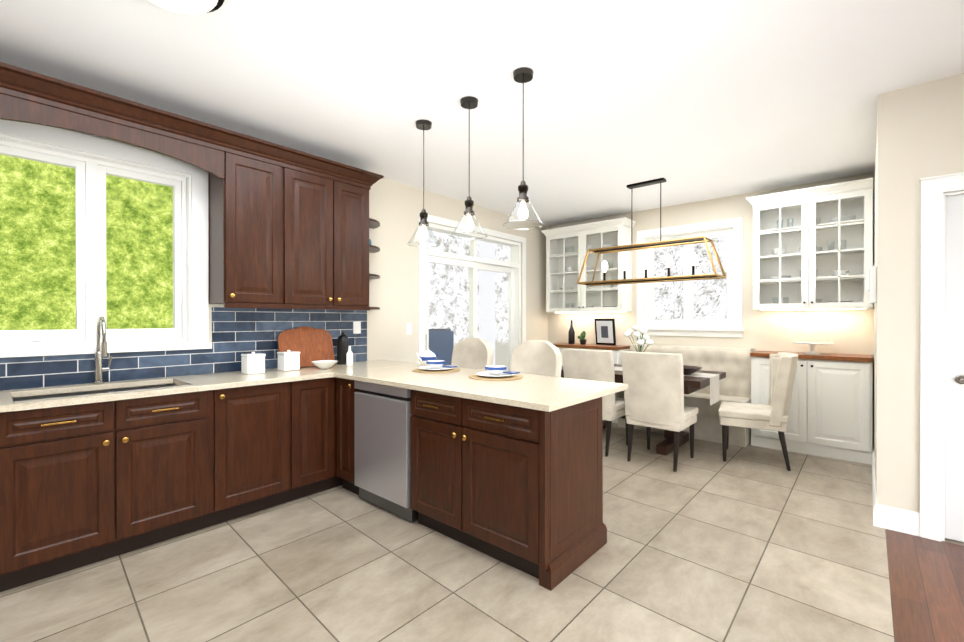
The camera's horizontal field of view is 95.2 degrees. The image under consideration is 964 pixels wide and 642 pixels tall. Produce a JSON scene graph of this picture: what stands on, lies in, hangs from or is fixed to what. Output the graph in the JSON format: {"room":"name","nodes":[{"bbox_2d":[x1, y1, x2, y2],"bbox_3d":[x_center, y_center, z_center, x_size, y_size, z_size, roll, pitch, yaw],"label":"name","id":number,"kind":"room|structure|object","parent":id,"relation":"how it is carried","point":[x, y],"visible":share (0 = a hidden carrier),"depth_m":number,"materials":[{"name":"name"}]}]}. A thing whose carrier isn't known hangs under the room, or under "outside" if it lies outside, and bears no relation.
{"room":"dining room","nodes":[
{"label":"dining room","id":0,"kind":"room"},
{"bbox_2d":[1,127,547,398],"bbox_3d":[-1.923,-0.068,3.536,0.200,2.740,9.050,0,0,41],"label":"wall","id":1,"kind":"structure","parent":0,"point":[395,208],"depth_m":4.64,"materials":[{"name":"beige paint"}]},
{"bbox_2d":[0,119,211,357],"bbox_3d":[-2.503,-0.478,2.824,0.225,1.364,1.304,0,0,41],"label":"casement window","id":2,"kind":"structure","parent":1,"relation":"in","point":[189,330],"depth_m":2.87,"materials":[{"name":"white paint"}]},
{"bbox_2d":[0,70,227,305],"bbox_3d":[-2.328,-0.703,2.671,0.329,1.155,1.298,0,0,41],"label":"valance","id":3,"kind":"object","parent":1,"relation":"attached to","point":[25,99],"depth_m":2.68,"materials":[{"name":"brown wood"}]},
{"bbox_2d":[0,307,366,390],"bbox_3d":[-2.381,0.145,2.851,0.010,0.493,3.815,0,0,41],"label":"tile backsplash","id":4,"kind":"structure","parent":1,"relation":"attached to","point":[237,333],"depth_m":3.28,"materials":[{"name":"blue tile"}]},
{"bbox_2d":[353,321,360,333],"bbox_3d":[-1.190,0.062,4.190,0.011,0.115,0.080,0,0,41],"label":"light switch","id":5,"kind":"object","parent":4,"relation":"attached to","point":[356,327],"visible":1,"depth_m":4.19,"materials":[{"name":"white plastic"}]},
{"bbox_2d":[228,134,287,305],"bbox_3d":[-1.768,-0.705,3.307,0.329,1.155,0.397,0,0,41],"label":"upper cabinet","id":6,"kind":"object","parent":1,"relation":"attached to","point":[257,236],"depth_m":3.20,"materials":[{"name":"brown wood"}]},
{"bbox_2d":[284,150,335,309],"bbox_3d":[-1.498,-0.706,3.615,0.329,1.155,0.422,0,0,41],"label":"upper cabinet","id":7,"kind":"object","parent":1,"relation":"attached to","point":[289,228],"depth_m":3.51,"materials":[{"name":"brown wood"}]},
{"bbox_2d":[320,166,371,309],"bbox_3d":[-1.242,-0.706,3.907,0.329,1.155,0.355,0,0,41],"label":"upper cabinet","id":8,"kind":"object","parent":1,"relation":"attached to","point":[353,222],"depth_m":3.79,"materials":[{"name":"brown wood"}]},
{"bbox_2d":[406,323,411,334],"bbox_3d":[-0.775,0.084,4.681,0.011,0.120,0.075,0,0,41],"label":"outlet","id":9,"kind":"object","parent":1,"relation":"attached to","point":[408,328],"visible":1,"depth_m":4.67,"materials":[{"name":"white plastic"}]},
{"bbox_2d":[418,213,525,370],"bbox_3d":[-0.096,0.058,5.578,0.190,2.478,1.980,0,0,41],"label":"door frame","id":10,"kind":"structure","parent":1,"relation":"attached to","point":[472,262],"depth_m":5.56,"materials":[{"name":"white paint"}]},
{"bbox_2d":[0,423,963,641],"bbox_3d":[0.602,1.338,1.322,6.520,0.060,8.650,0,0,41],"label":"floor","id":11,"kind":"structure","parent":0,"point":[749,542],"depth_m":2.25,"materials":[{"name":"tile"}]},
{"bbox_2d":[0,384,215,591],"bbox_3d":[-2.213,0.867,2.591,0.606,0.874,0.913,0,0,41],"label":"base cabinet","id":12,"kind":"object","parent":11,"relation":"on","point":[81,485],"depth_m":2.34,"materials":[{"name":"brown wood"}]},
{"bbox_2d":[0,360,420,412],"bbox_3d":[-2.085,0.409,2.717,0.638,0.033,4.003,0,0,41],"label":"countertop","id":13,"kind":"structure","parent":12,"relation":"on","point":[202,382],"depth_m":2.74,"materials":[{"name":"beige stone"}]},
{"bbox_2d":[13,384,175,401],"bbox_3d":[-2.201,0.536,2.577,0.404,0.207,0.754,0,0,41],"label":"undermount sink","id":14,"kind":"object","parent":13,"relation":"in","point":[55,396],"visible":0.04,"depth_m":2.67,"materials":[{"name":"silver metal"}]},
{"bbox_2d":[93,316,111,383],"bbox_3d":[-2.316,0.180,2.703,0.233,0.424,0.093,0,0,41],"label":"gooseneck faucet","id":15,"kind":"object","parent":13,"relation":"on","point":[100,353],"visible":1,"depth_m":2.73,"materials":[{"name":"silver metal"}]},
{"bbox_2d":[241,352,265,373],"bbox_3d":[-1.712,0.310,3.292,0.130,0.160,0.130,0,0,41],"label":"canister","id":16,"kind":"object","parent":13,"relation":"on","point":[253,363],"visible":1,"depth_m":3.25,"materials":[{"name":"white ceramic"}]},
{"bbox_2d":[277,350,299,370],"bbox_3d":[-1.538,0.310,3.498,0.130,0.160,0.130,0,0,41],"label":"canister","id":17,"kind":"object","parent":13,"relation":"on","point":[288,360],"visible":1,"depth_m":3.46,"materials":[{"name":"white ceramic"}]},
{"bbox_2d":[277,327,334,366],"bbox_3d":[-1.495,0.218,3.753,0.101,0.338,0.480,0,0,41],"label":"paddle cutting board","id":18,"kind":"object","parent":13,"relation":"on","point":[309,344],"visible":0.77,"depth_m":3.75,"materials":[{"name":"brown wood"}]},
{"bbox_2d":[311,360,337,368],"bbox_3d":[-1.285,0.359,3.596,0.210,0.060,0.210,0,0,41],"label":"serving bowl","id":19,"kind":"object","parent":13,"relation":"on","point":[324,364],"visible":1,"depth_m":3.55,"materials":[{"name":"white ceramic"}]},
{"bbox_2d":[337,332,348,364],"bbox_3d":[-1.253,0.243,3.966,0.110,0.290,0.110,0,0,41],"label":"bottle","id":20,"kind":"object","parent":13,"relation":"on","point":[342,345],"visible":0.88,"depth_m":3.92,"materials":[{"name":"black ceramic"}]},
{"bbox_2d":[346,346,352,365],"bbox_3d":[-1.161,0.303,3.859,0.059,0.172,0.060,0,0,41],"label":"soap bottle","id":21,"kind":"object","parent":13,"relation":"on","point":[349,357],"visible":1,"depth_m":3.84,"materials":[{"name":"white ceramic"}]},
{"bbox_2d":[216,382,291,523],"bbox_3d":[-1.746,0.865,3.123,0.606,0.874,0.502,0,0,41],"label":"base cabinet","id":22,"kind":"object","parent":11,"relation":"on","point":[254,423],"depth_m":2.93,"materials":[{"name":"brown wood"}]},
{"bbox_2d":[292,377,335,500],"bbox_3d":[-1.468,0.865,3.440,0.606,0.874,0.342,0,0,41],"label":"base cabinet","id":23,"kind":"object","parent":11,"relation":"on","point":[313,400],"depth_m":3.25,"materials":[{"name":"brown wood"}]},
{"bbox_2d":[336,377,351,491],"bbox_3d":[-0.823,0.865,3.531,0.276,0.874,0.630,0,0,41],"label":"base cabinet","id":24,"kind":"object","parent":11,"relation":"on","point":[344,386],"depth_m":3.30,"materials":[{"name":"brown wood"}]},
{"bbox_2d":[352,380,358,494],"bbox_3d":[-0.483,0.865,3.232,0.630,0.874,0.630,0,0,41],"label":"base cabinet","id":25,"kind":"object","parent":11,"relation":"on","point":[355,489],"depth_m":3.22,"materials":[{"name":"brown wood"}]},
{"bbox_2d":[354,381,417,521],"bbox_3d":[-0.510,0.861,3.200,0.600,0.860,0.575,0,0,41],"label":"stainless steel dishwasher","id":26,"kind":"object","parent":25,"relation":"in","point":[382,439],"visible":0.6,"depth_m":2.95,"materials":[{"name":"grey metal"}]},
{"bbox_2d":[411,390,455,539],"bbox_3d":[-0.076,0.866,2.875,0.451,0.874,0.630,0,0,41],"label":"base cabinet","id":27,"kind":"object","parent":11,"relation":"on","point":[433,420],"depth_m":2.65,"materials":[{"name":"brown wood"}]},
{"bbox_2d":[451,338,493,369],"bbox_3d":[-0.202,0.735,4.149,0.476,1.130,0.519,0,0,41],"label":"counter stool","id":28,"kind":"object","parent":11,"relation":"on","point":[475,353],"visible":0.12,"depth_m":4.25,"materials":[{"name":"beige fabric"}]},
{"bbox_2d":[456,397,606,590],"bbox_3d":[0.310,0.867,2.536,0.578,0.874,0.630,0,0,41],"label":"base cabinet","id":29,"kind":"object","parent":11,"relation":"on","point":[520,488],"depth_m":2.31,"materials":[{"name":"brown wood"}]},
{"bbox_2d":[332,364,627,411],"bbox_3d":[-0.096,0.409,3.026,1.890,0.033,0.913,0,0,41],"label":"countertop","id":30,"kind":"structure","parent":29,"relation":"on","point":[542,393],"depth_m":2.68,"materials":[{"name":"beige stone"}]},
{"bbox_2d":[415,348,437,365],"bbox_3d":[-0.478,0.311,3.818,0.159,0.155,0.256,0,0,41],"label":"teapot","id":31,"kind":"object","parent":30,"relation":"on","point":[425,356],"visible":0.81,"depth_m":3.77,"materials":[{"name":"white ceramic"}]},
{"bbox_2d":[412,360,458,372],"bbox_3d":[-0.363,0.352,3.465,0.370,0.076,0.370,0,0,41],"label":"place setting","id":32,"kind":"object","parent":30,"relation":"on","point":[435,366],"visible":1,"depth_m":3.41,"materials":[{"name":"beige ceramic"}]},
{"bbox_2d":[469,365,521,380],"bbox_3d":[0.096,0.353,3.062,0.370,0.076,0.370,0,0,41],"label":"place setting","id":33,"kind":"object","parent":30,"relation":"on","point":[495,373],"visible":1,"depth_m":3.01,"materials":[{"name":"beige ceramic"}]},
{"bbox_2d":[510,340,561,376],"bbox_3d":[0.354,0.736,3.660,0.476,1.130,0.519,0,0,41],"label":"counter stool","id":34,"kind":"object","parent":11,"relation":"on","point":[538,357],"visible":0.27,"depth_m":3.76,"materials":[{"name":"beige fabric"}]},
{"bbox_2d":[557,347,629,422],"bbox_3d":[1.417,0.830,6.060,1.150,0.930,0.446,0,0,41],"label":"base cabinet","id":35,"kind":"object","parent":11,"relation":"on","point":[617,354],"visible":0.04,"depth_m":5.57,"materials":[{"name":"white paint"}]},
{"bbox_2d":[552,343,629,349],"bbox_3d":[1.417,0.344,6.063,1.155,0.039,0.434,0,0,41],"label":"countertop","id":36,"kind":"structure","parent":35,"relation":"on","point":[595,346],"depth_m":5.84,"materials":[{"name":"brown wood"}]},
{"bbox_2d":[568,320,574,343],"bbox_3d":[1.260,0.153,6.191,0.090,0.340,0.090,0,0,41],"label":"decorative bottle","id":37,"kind":"object","parent":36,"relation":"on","point":[571,335],"visible":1,"depth_m":6.16,"materials":[{"name":"black glass"}]},
{"bbox_2d":[577,331,586,344],"bbox_3d":[1.381,0.231,6.074,0.132,0.186,0.116,0,0,41],"label":"potted plant","id":38,"kind":"object","parent":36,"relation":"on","point":[581,337],"visible":1,"depth_m":6.04,"materials":[{"name":"green plant"}]},
{"bbox_2d":[594,318,615,344],"bbox_3d":[1.669,0.146,5.959,0.280,0.360,0.074,0,0,41],"label":"framed art","id":39,"kind":"object","parent":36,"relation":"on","point":[605,334],"visible":1,"depth_m":5.94,"materials":[{"name":"black metal"}]},
{"bbox_2d":[562,348,628,456],"bbox_3d":[1.192,0.789,4.524,0.522,1.020,0.618,0,0,41],"label":"dining chair","id":40,"kind":"object","parent":11,"relation":"on","point":[588,364],"visible":0.5,"depth_m":4.25,"materials":[{"name":"beige fabric"}]},
{"bbox_2d":[561,364,725,455],"bbox_3d":[1.624,0.918,4.849,1.700,0.760,0.950,0,0,41],"label":"dining table","id":41,"kind":"object","parent":11,"relation":"on","point":[666,445],"visible":0.21,"depth_m":4.40,"materials":[{"name":"brown wood"}]},
{"bbox_2d":[614,367,621,370],"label":"table runner","id":42,"kind":"object","parent":41,"relation":"on","point":[615,368],"depth_m":4.93,"materials":[{"name":"white fabric"}]},
{"bbox_2d":[624,325,653,351],"bbox_3d":[1.720,0.286,4.810,0.320,0.492,0.245,0,0,41],"label":"flowers","id":43,"kind":"object","parent":42,"relation":"on","point":[639,338],"visible":0.79,"depth_m":4.77,"materials":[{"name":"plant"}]},
{"bbox_2d":[684,373,718,404],"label":"table runner","id":44,"kind":"object","parent":41,"relation":"on","point":[714,388],"depth_m":4.30,"materials":[{"name":"white fabric"}]},
{"bbox_2d":[683,365,702,374],"bbox_3d":[2.029,0.496,4.399,0.320,0.075,0.320,0,0,41],"label":"bowl","id":45,"kind":"object","parent":44,"relation":"on","point":[688,370],"visible":0.48,"depth_m":4.32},
{"bbox_2d":[622,351,697,471],"bbox_3d":[1.665,0.790,4.108,0.523,1.020,0.618,0,0,41],"label":"dining chair","id":46,"kind":"object","parent":11,"relation":"on","point":[654,395],"visible":1,"depth_m":3.89,"materials":[{"name":"beige fabric"}]},
{"bbox_2d":[617,344,754,446],"bbox_3d":[2.360,0.802,5.163,1.370,0.990,0.544,0,0,41],"label":"bench","id":47,"kind":"object","parent":11,"relation":"on","point":[734,364],"visible":0.44,"depth_m":4.87,"materials":[{"name":"beige fabric"}]},
{"bbox_2d":[718,352,797,470],"bbox_3d":[2.582,0.800,4.123,0.618,1.000,0.564,0,0,31],"label":"dining chair","id":48,"kind":"object","parent":11,"relation":"on","point":[773,415],"visible":1,"depth_m":3.86,"materials":[{"name":"beige fabric"}]},
{"bbox_2d":[751,356,872,464],"bbox_3d":[3.286,0.834,4.418,0.950,0.930,0.446,0,0,41],"label":"base cabinet","id":49,"kind":"object","parent":11,"relation":"on","point":[830,411],"visible":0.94,"depth_m":4.18,"materials":[{"name":"white paint"}]},
{"bbox_2d":[750,350,872,361],"bbox_3d":[3.287,0.349,4.421,0.955,0.039,0.434,0,0,41],"label":"countertop","id":50,"kind":"structure","parent":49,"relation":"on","point":[843,357],"depth_m":4.21,"materials":[{"name":"brown wood"}]},
{"bbox_2d":[793,322,833,353],"bbox_3d":[3.304,0.167,4.396,0.330,0.322,0.330,0,0,41],"label":"stand","id":51,"kind":"object","parent":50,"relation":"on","point":[812,345],"visible":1,"depth_m":4.38,"materials":[{"name":"white ceramic"}]},
{"bbox_2d":[0,0,963,225],"bbox_3d":[0.602,-1.492,1.315,6.920,0.120,9.050,0,0,41],"label":"ceiling","id":52,"kind":"structure","parent":0,"point":[690,101],"depth_m":2.62,"materials":[{"name":"white paint"}]},
{"bbox_2d":[147,0,223,14],"bbox_3d":[-1.283,-1.376,1.806,0.400,0.114,0.400,0,0,41],"label":"dome ceiling light","id":53,"kind":"object","parent":52,"relation":"attached to","point":[191,7],"visible":1,"depth_m":1.87,"materials":[{"name":"white glass"}]},
{"bbox_2d":[407,119,439,246],"bbox_3d":[-0.423,-0.996,3.195,0.240,0.881,0.240,0,0,41],"label":"pendant light","id":54,"kind":"object","parent":52,"relation":"hanging from","point":[422,124],"visible":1,"depth_m":3.18,"materials":[{"name":"clear glass"}]},
{"bbox_2d":[451,96,487,238],"bbox_3d":[-0.084,-0.995,2.869,0.240,0.881,0.240,0,0,41],"label":"pendant light","id":55,"kind":"object","parent":52,"relation":"hanging from","point":[469,102],"visible":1,"depth_m":2.85,"materials":[{"name":"clear glass"}]},
{"bbox_2d":[503,67,543,229],"bbox_3d":[0.238,-0.994,2.547,0.240,0.881,0.240,0,0,41],"label":"pendant light","id":56,"kind":"object","parent":52,"relation":"hanging from","point":[523,75],"visible":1,"depth_m":2.53,"materials":[{"name":"clear glass"}]},
{"bbox_2d":[577,178,725,285],"bbox_3d":[1.705,-0.925,4.573,1.422,1.030,0.362,0,0,41],"label":"lantern chandelier","id":57,"kind":"object","parent":52,"relation":"hanging from","point":[668,259],"visible":1,"depth_m":4.50,"materials":[{"name":"gold metal"}]},
{"bbox_2d":[548,172,873,450],"bbox_3d":[3.597,-0.071,4.577,6.720,2.740,0.200,0,0,41],"label":"wall","id":58,"kind":"structure","parent":0,"point":[849,332],"depth_m":4.97,"materials":[{"name":"beige paint"}]},
{"bbox_2d":[541,217,635,312],"bbox_3d":[1.444,-0.714,6.087,1.260,1.193,0.360,0,0,41],"label":"upper cabinet","id":59,"kind":"object","parent":58,"relation":"attached to","point":[579,238],"visible":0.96,"depth_m":6.09,"materials":[{"name":"white paint"}]},
{"bbox_2d":[565,267,573,271],"bbox_3d":[1.255,-0.729,6.300,0.130,0.079,0.130,0,0,8],"label":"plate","id":60,"kind":"object","parent":59,"relation":"in","point":[569,269],"depth_m":6.26,"materials":[{"name":"white ceramic"}]},
{"bbox_2d":[600,244,614,247],"bbox_3d":[1.690,-0.987,5.917,0.188,0.056,0.188,0,0,32],"label":"plate","id":61,"kind":"object","parent":59,"relation":"in","point":[607,245],"depth_m":5.83,"materials":[{"name":"white ceramic"}]},
{"bbox_2d":[637,217,743,337],"bbox_3d":[2.550,-0.497,5.452,1.250,1.367,0.225,0,0,41],"label":"dining room window","id":62,"kind":"structure","parent":58,"relation":"in","point":[730,326],"depth_m":5.40,"materials":[{"name":"white paint"}]},
{"bbox_2d":[746,177,872,310],"bbox_3d":[3.292,-0.709,4.463,1.005,1.193,0.359,0,0,41],"label":"upper cabinet","id":63,"kind":"object","parent":58,"relation":"attached to","point":[803,208],"visible":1,"depth_m":4.43,"materials":[{"name":"white paint"}]},
{"bbox_2d":[771,248,786,254],"bbox_3d":[3.137,-0.724,4.646,0.138,0.079,0.138,0,0,29],"label":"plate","id":64,"kind":"object","parent":63,"relation":"in","point":[775,250],"depth_m":4.61,"materials":[{"name":"white ceramic"}]},
{"bbox_2d":[770,275,790,280],"bbox_3d":[3.147,-0.443,4.639,0.188,0.056,0.188,0,0,32],"label":"plate","id":65,"kind":"object","parent":63,"relation":"in","point":[784,276],"depth_m":4.57,"materials":[{"name":"white ceramic"}]},
{"bbox_2d":[799,247,821,252],"bbox_3d":[3.339,-0.712,4.469,0.188,0.056,0.188,0,0,32],"label":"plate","id":66,"kind":"object","parent":63,"relation":"in","point":[817,248],"depth_m":4.38,"materials":[{"name":"white ceramic"}]},
{"bbox_2d":[832,270,849,277],"bbox_3d":[3.516,-0.453,4.315,0.138,0.079,0.138,0,0,29],"label":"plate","id":67,"kind":"object","parent":63,"relation":"in","point":[842,272],"depth_m":4.27,"materials":[{"name":"white ceramic"}]},
{"bbox_2d":[831,215,855,221],"bbox_3d":[3.532,-0.982,4.299,0.188,0.056,0.188,0,0,32],"label":"plate","id":68,"kind":"object","parent":63,"relation":"in","point":[850,217],"depth_m":4.23,"materials":[{"name":"white ceramic"}]},
{"bbox_2d":[874,73,963,512],"bbox_3d":[3.603,-0.064,1.917,2.800,2.740,0.120,0,0,41],"label":"wall","id":69,"kind":"structure","parent":0,"point":[919,131],"depth_m":2.70,"materials":[{"name":"beige paint"}]},
{"bbox_2d":[867,266,876,302],"bbox_3d":[2.545,-0.236,2.872,0.049,0.240,0.090,0,0,41],"label":"phone","id":70,"kind":"object","parent":69,"relation":"attached to","point":[872,279],"visible":1,"depth_m":2.84,"materials":[{"name":"white plastic"}]},
{"bbox_2d":[872,450,878,526],"bbox_3d":[3.013,1.232,3.381,0.018,0.140,1.569,0,0,41],"label":"baseboard","id":71,"kind":"structure","parent":69,"relation":"attached to","point":[875,506],"depth_m":2.91,"materials":[{"name":"white paint"}]},
{"bbox_2d":[920,172,963,541],"bbox_3d":[3.061,0.225,2.376,0.998,2.164,0.146,0,0,41],"label":"door frame","id":72,"kind":"structure","parent":69,"relation":"attached to","point":[934,191],"depth_m":2.62,"materials":[{"name":"white paint"}]},
{"bbox_2d":[945,194,963,541],"bbox_3d":[3.040,0.278,2.353,0.780,2.036,0.089,0,0,41],"label":"pantry door","id":73,"kind":"structure","parent":69,"relation":"in","point":[954,440],"depth_m":2.59,"materials":[{"name":"white paint"}]},
{"bbox_2d":[885,529,963,641],"bbox_3d":[1.369,1.343,-0.653,2.760,0.060,6.695,0,0,41],"label":"floor","id":74,"kind":"structure","parent":0,"point":[926,578],"depth_m":2.15,"materials":[{"name":"brown wood"}]},
{"bbox_3d":[-1.175,0.877,6.974,3.190,1.070,4.000,0,0,41],"label":"deck","id":75,"kind":"object","parent":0,"visible":0},
{"bbox_2d":[429,328,452,365],"bbox_3d":[-0.587,0.716,6.659,0.750,1.188,0.762,0,0,-39],"label":"patio chair","id":76,"kind":"object","parent":75,"relation":"on","point":[442,343],"depth_m":6.86,"materials":[{"name":"blue fabric"}]},
{"label":"outside","id":77,"kind":"structure","parent":0,"visible":0},
{"bbox_2d":[0,155,172,329],"bbox_3d":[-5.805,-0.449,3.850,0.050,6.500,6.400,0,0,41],"label":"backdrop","id":78,"kind":"structure","parent":77,"point":[37,281],"depth_m":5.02,"materials":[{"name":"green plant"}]},
{"bbox_2d":[426,230,726,370],"bbox_3d":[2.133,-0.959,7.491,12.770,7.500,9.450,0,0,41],"label":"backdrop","id":79,"kind":"structure","parent":77,"point":[710,299],"depth_m":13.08,"materials":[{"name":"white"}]}
]}

